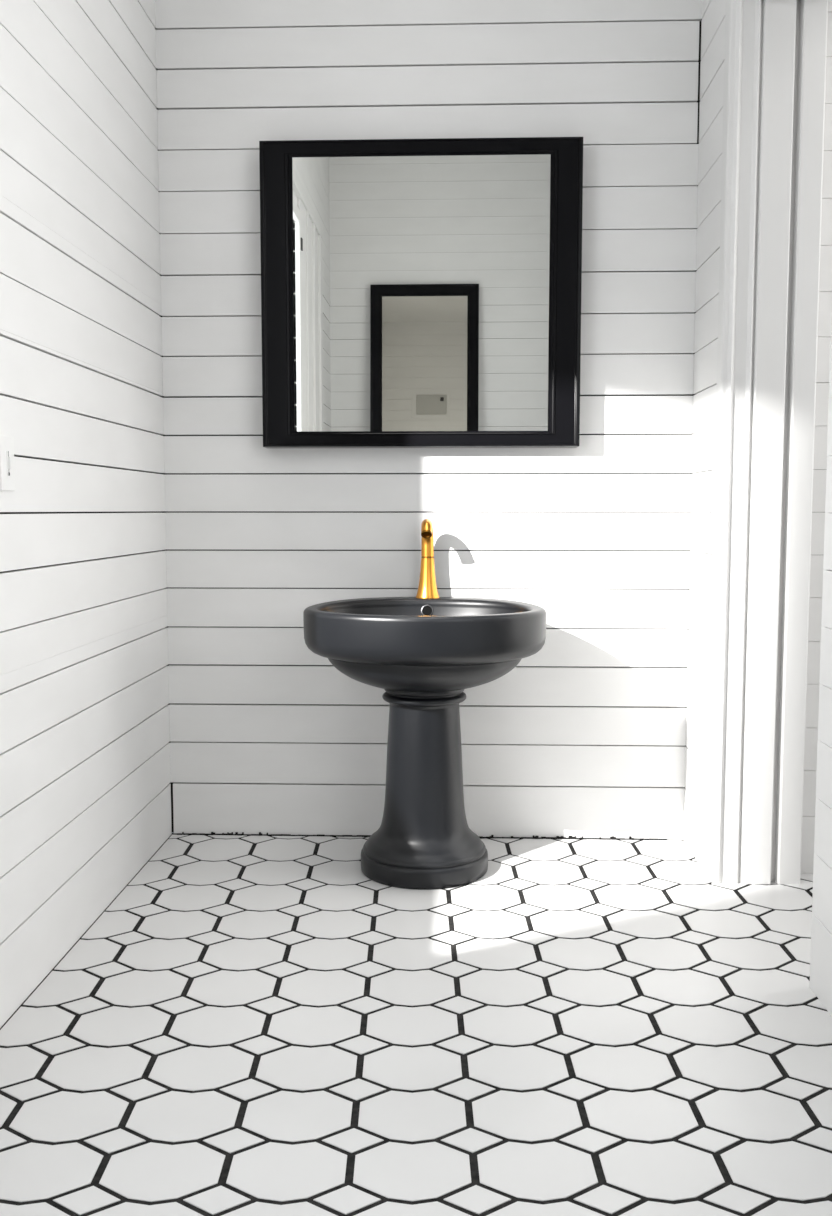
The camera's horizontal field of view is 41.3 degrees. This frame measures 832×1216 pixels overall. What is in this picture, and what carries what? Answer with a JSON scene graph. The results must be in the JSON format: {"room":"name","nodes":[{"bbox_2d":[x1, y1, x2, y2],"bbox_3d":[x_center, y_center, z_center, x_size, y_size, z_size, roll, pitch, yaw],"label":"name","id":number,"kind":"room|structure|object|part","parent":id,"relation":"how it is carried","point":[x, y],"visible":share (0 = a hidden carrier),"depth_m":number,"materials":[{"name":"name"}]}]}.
{"room":"bathroom","nodes":[
{"label":"bathroom","id":0,"kind":"room"},
{"bbox_2d":[0,0,171,1027],"bbox_3d":[-0.941,-0.977,1.104,0.030,3.950,5.040,0,5,2],"label":"wall","id":1,"kind":"structure","parent":0,"point":[85,776],"depth_m":2.81,"materials":[{"name":"white paint"}]},
{"bbox_2d":[0,435,14,490],"bbox_3d":[-0.874,-0.310,2.364,0.014,0.117,0.072,0,5,2],"label":"light switch","id":2,"kind":"object","parent":1,"relation":"attached to","point":[7,471],"visible":1,"depth_m":2.36,"materials":[{"name":"white plastic"}]},
{"bbox_2d":[0,833,831,1215],"bbox_3d":[0.598,1.011,1.222,3.090,0.030,5.020,0,5,2],"label":"floor","id":3,"kind":"structure","parent":0,"point":[251,1025],"depth_m":2.26,"materials":[{"name":"white tile"}]},
{"bbox_2d":[303,597,545,889],"bbox_3d":[0.026,0.395,3.377,0.745,0.816,0.615,0,5,2],"label":"pedestal sink","id":4,"kind":"object","parent":3,"relation":"on","point":[424,654],"visible":1,"depth_m":3.24,"materials":[{"name":"grey ceramic"}]},
{"bbox_2d":[303,597,545,691],"bbox_3d":[0.026,0.113,3.352,0.734,0.250,0.602,0,5,2],"label":"basin","id":5,"kind":"object","parent":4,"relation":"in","point":[391,644],"depth_m":3.13,"materials":[{"name":"grey ceramic"}]},
{"bbox_2d":[416,519,438,598],"bbox_3d":[0.036,-0.157,3.542,0.078,0.258,0.185,0,5,2],"label":"faucet","id":6,"kind":"object","parent":4,"relation":"on","point":[427,588],"visible":1,"depth_m":3.56,"materials":[{"name":"gold metal"}]},
{"bbox_3d":[0.036,-0.224,3.521,0.042,0.122,0.146,0,5,2],"label":"spout","id":7,"kind":"part","parent":6,"relation":"part of","materials":[{"name":"gold metal"}]},
{"bbox_2d":[155,0,701,839],"bbox_3d":[0.032,-1.195,3.565,1.787,3.950,0.030,0,5,2],"label":"wall","id":8,"kind":"structure","parent":0,"point":[585,736],"depth_m":3.62,"materials":[{"name":"white paint"}]},
{"bbox_2d":[173,832,666,839],"bbox_3d":[0.006,0.769,3.721,1.668,0.012,0.006,0,5,2],"label":"trim","id":9,"kind":"structure","parent":8,"relation":"attached to","point":[182,833],"depth_m":3.73,"materials":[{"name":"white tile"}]},
{"bbox_2d":[259,137,582,447],"bbox_3d":[0.015,-0.993,3.523,1.012,0.951,0.090,0,5,2],"label":"wall mirror","id":10,"kind":"object","parent":8,"relation":"attached to","point":[416,293],"visible":1,"depth_m":3.49,"materials":[{"name":"black paint"}]},
{"bbox_2d":[683,0,725,870],"bbox_3d":[0.903,-1.176,3.350,0.030,3.950,0.394,0,5,2],"label":"wall","id":11,"kind":"structure","parent":0,"point":[712,11],"depth_m":3.40,"materials":[{"name":"white paint"}]},
{"bbox_2d":[801,0,831,873],"bbox_3d":[1.696,-0.562,3.223,1.118,2.750,0.030,0,5,2],"label":"wall","id":12,"kind":"structure","parent":0,"point":[825,278],"depth_m":3.25,"materials":[{"name":"white paint"}]},
{"bbox_2d":[705,0,827,884],"bbox_3d":[1.004,-1.156,3.125,0.265,3.950,0.092,0,5,2],"label":"trim","id":13,"kind":"structure","parent":12,"relation":"attached to","point":[775,51],"depth_m":3.15,"materials":[{"name":"white paint"}]},
{"bbox_2d":[809,320,831,1015],"bbox_3d":[0.853,-0.919,0.454,0.030,3.950,3.871,0,5,2],"label":"wall","id":14,"kind":"structure","parent":0,"point":[820,984],"depth_m":2.45,"materials":[{"name":"white paint"}]}
]}

